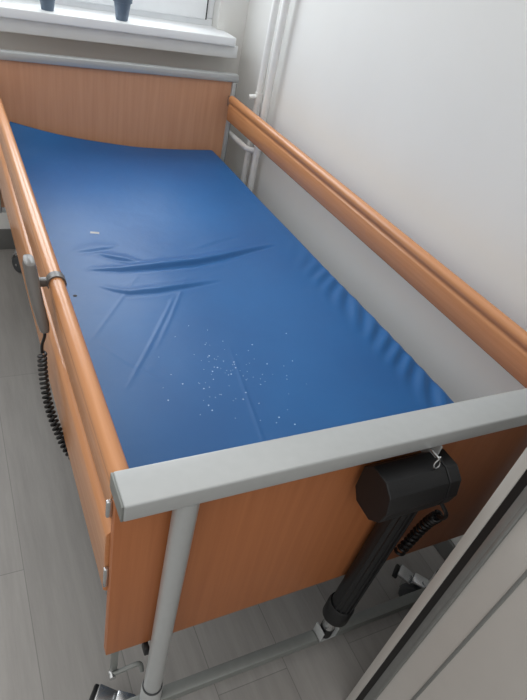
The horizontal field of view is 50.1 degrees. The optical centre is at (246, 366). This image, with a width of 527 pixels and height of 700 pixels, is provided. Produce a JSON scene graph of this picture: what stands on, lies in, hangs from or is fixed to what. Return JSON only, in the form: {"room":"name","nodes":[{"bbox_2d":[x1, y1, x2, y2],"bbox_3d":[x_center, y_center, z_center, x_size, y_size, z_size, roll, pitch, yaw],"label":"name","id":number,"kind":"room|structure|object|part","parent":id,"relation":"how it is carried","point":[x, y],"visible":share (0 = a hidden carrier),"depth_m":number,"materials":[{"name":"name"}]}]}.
{"room":"hospital room","nodes":[
{"label":"hospital room","id":0,"kind":"room"},
{"bbox_2d":[0,0,248,228],"bbox_3d":[-1.695,-1.585,1.735,3.720,2.620,0.296,-8,43,-25],"label":"wall","id":1,"kind":"structure","parent":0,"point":[230,16],"depth_m":2.48,"materials":[{"name":"white paint"}]},
{"bbox_2d":[0,229,15,248],"bbox_3d":[-1.868,-0.522,2.402,3.708,0.105,0.012,-8,43,-25],"label":"baseboard","id":2,"kind":"structure","parent":1,"relation":"attached to","point":[6,238],"depth_m":2.73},
{"bbox_2d":[0,0,237,58],"bbox_3d":[-0.895,-1.855,1.724,2.075,1.401,0.280,-8,43,-25],"label":"window","id":3,"kind":"structure","parent":1,"relation":"in","point":[187,20],"depth_m":2.31,"materials":[{"name":"white plastic"}]},
{"bbox_2d":[40,0,54,10],"bbox_3d":[-0.750,-1.388,2.123,0.076,0.076,0.076,-8,43,-25],"label":"plant pot","id":4,"kind":"object","parent":3,"relation":"on","point":[47,5],"visible":1,"depth_m":2.12,"materials":[{"name":"ceramic"}]},
{"bbox_2d":[113,0,132,21],"bbox_3d":[-0.494,-1.423,2.242,0.078,0.078,0.077,-8,43,-25],"label":"plant pot","id":5,"kind":"object","parent":3,"relation":"on","point":[122,7],"visible":1,"depth_m":2.22,"materials":[{"name":"ceramic"}]},
{"bbox_3d":[-0.492,-1.993,1.964,0.913,1.249,0.065,-8,43,-25],"label":"sash","id":6,"kind":"part","parent":3,"relation":"part of","materials":[{"name":"white plastic"}]},
{"bbox_2d":[0,249,444,699],"bbox_3d":[-0.888,0.983,0.940,3.870,0.053,4.934,-8,43,-25],"label":"floor","id":7,"kind":"structure","parent":0,"point":[53,599],"depth_m":1.52,"materials":[{"name":"grey laminate"}]},
{"bbox_2d":[0,49,526,699],"bbox_3d":[-0.189,-0.225,1.860,1.054,0.925,2.174,-8,43,-25],"label":"bed","id":8,"kind":"object","parent":7,"relation":"on","point":[179,544],"visible":0.78,"depth_m":1.13,"materials":[{"name":"brown wood"}]},
{"bbox_2d":[22,254,69,459],"bbox_3d":[-0.380,0.024,1.168,0.083,0.446,0.264,-13,45,-30],"label":"bed remote control","id":9,"kind":"object","parent":8,"relation":"hanging from","point":[34,283],"visible":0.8,"depth_m":1.12,"materials":[{"name":"grey plastic"}]},
{"bbox_3d":[-0.378,0.099,1.175,0.201,0.323,0.044,34,43,25],"label":"coiled cord","id":10,"kind":"part","parent":9,"relation":"part of","materials":[{"name":"black plastic"}]},
{"bbox_3d":[-0.599,-0.288,1.555,0.029,0.170,1.920,-8,43,-25],"label":"rail","id":11,"kind":"part","parent":8,"relation":"part of","materials":[{"name":"brown wood"}]},
{"bbox_3d":[-0.565,-0.417,1.453,0.031,0.105,1.920,-8,43,-25],"label":"rail","id":12,"kind":"part","parent":8,"relation":"part of","materials":[{"name":"brown wood"}]},
{"bbox_3d":[-0.261,0.579,1.113,0.015,0.100,0.005,-8,43,-25],"label":"release lever","id":13,"kind":"part","parent":8,"relation":"part of","materials":[{"name":"grey metal"}]},
{"bbox_3d":[-0.559,-0.973,2.447,0.986,0.586,0.016,-8,43,-25],"label":"headboard","id":14,"kind":"part","parent":8,"relation":"part of","materials":[{"name":"brown wood"}]},
{"bbox_3d":[-0.556,-0.974,2.448,1.026,0.631,0.040,-8,43,-25],"label":"headboard frame","id":15,"kind":"part","parent":8,"relation":"part of","materials":[{"name":"silver metal"}]},
{"bbox_3d":[-0.245,0.623,1.155,0.074,0.045,0.010,-8,43,-25],"label":"lever rod","id":16,"kind":"part","parent":8,"relation":"part of","materials":[{"name":"grey metal"}]},
{"bbox_3d":[-0.143,0.438,1.003,0.038,0.663,0.038,-8,43,-25],"label":"leg","id":17,"kind":"part","parent":8,"relation":"part of","materials":[{"name":"silver metal"}]},
{"bbox_2d":[10,121,453,468],"bbox_3d":[-0.172,-0.318,1.799,0.900,0.222,1.942,-8,43,-25],"label":"mattress","id":18,"kind":"object","parent":8,"relation":"on","point":[148,244],"visible":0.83,"depth_m":1.59,"materials":[{"name":"blue plastic"}]},
{"bbox_2d":[168,325,295,424],"bbox_3d":[-0.033,0.010,1.383,0.362,0.009,0.362,3,39,-13],"label":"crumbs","id":19,"kind":"object","parent":18,"relation":"on","point":[188,325],"visible":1,"depth_m":1.32,"materials":[{"name":"white"}]},
{"bbox_3d":[0.216,0.299,1.141,0.988,0.485,0.018,-8,43,-25],"label":"footboard","id":20,"kind":"part","parent":8,"relation":"part of","materials":[{"name":"brown wood"}]},
{"bbox_3d":[0.199,0.654,1.407,0.037,0.038,0.035,-8,43,-25],"label":"rod","id":21,"kind":"part","parent":8,"relation":"part of","materials":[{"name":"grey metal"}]},
{"bbox_3d":[0.207,0.626,1.386,0.036,0.064,0.033,-8,43,-25],"label":"piston rod","id":22,"kind":"part","parent":8,"relation":"part of","materials":[{"name":"metal"}]},
{"bbox_3d":[0.312,-0.543,1.859,0.031,0.104,1.920,-8,43,-25],"label":"rail","id":23,"kind":"part","parent":8,"relation":"part of","materials":[{"name":"brown wood"}]},
{"bbox_3d":[0.275,0.214,0.997,0.130,0.099,0.086,-8,43,-25],"label":"lift motor","id":24,"kind":"part","parent":8,"relation":"part of","materials":[{"name":"black plastic"}]},
{"bbox_3d":[0.329,0.143,1.012,0.004,0.044,0.044,-8,43,-25],"label":"mounting plate","id":25,"kind":"part","parent":8,"relation":"part of","materials":[{"name":"silver metal"}]},
{"bbox_2d":[346,447,526,699],"bbox_3d":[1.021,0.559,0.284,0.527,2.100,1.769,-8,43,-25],"label":"door","id":26,"kind":"structure","parent":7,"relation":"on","point":[464,637],"depth_m":0.97,"materials":[{"name":"white laminate"}]},
{"bbox_3d":[0.622,0.293,0.467,0.016,2.018,0.767,-8,43,-25],"label":"sliding door","id":27,"kind":"part","parent":26,"relation":"part of","materials":[{"name":"white laminate"}]},
{"bbox_2d":[224,0,526,545],"bbox_3d":[0.998,-0.319,0.951,0.150,2.620,5.082,-8,43,-25],"label":"wall","id":28,"kind":"structure","parent":0,"point":[418,108],"depth_m":1.73,"materials":[{"name":"white paint"}]},
{"bbox_2d":[229,0,289,191],"bbox_3d":[0.080,-1.583,2.259,0.088,2.620,0.422,-8,43,-25],"label":"pipe","id":29,"kind":"object","parent":28,"relation":"attached to","point":[256,151],"visible":0.66,"depth_m":2.36,"materials":[{"name":"white metal"}]},
{"bbox_2d":[240,0,279,184],"bbox_3d":[0.129,-1.513,2.185,0.080,2.620,0.035,-8,43,-25],"label":"pipe","id":30,"kind":"object","parent":28,"relation":"attached to","point":[258,95],"visible":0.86,"depth_m":2.39,"materials":[{"name":"white metal"}]},
{"bbox_2d":[434,539,454,559],"bbox_3d":[0.753,0.762,1.600,0.012,0.074,4.786,-8,43,-25],"label":"baseboard","id":31,"kind":"structure","parent":28,"relation":"attached to","point":[445,548],"depth_m":1.79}
]}

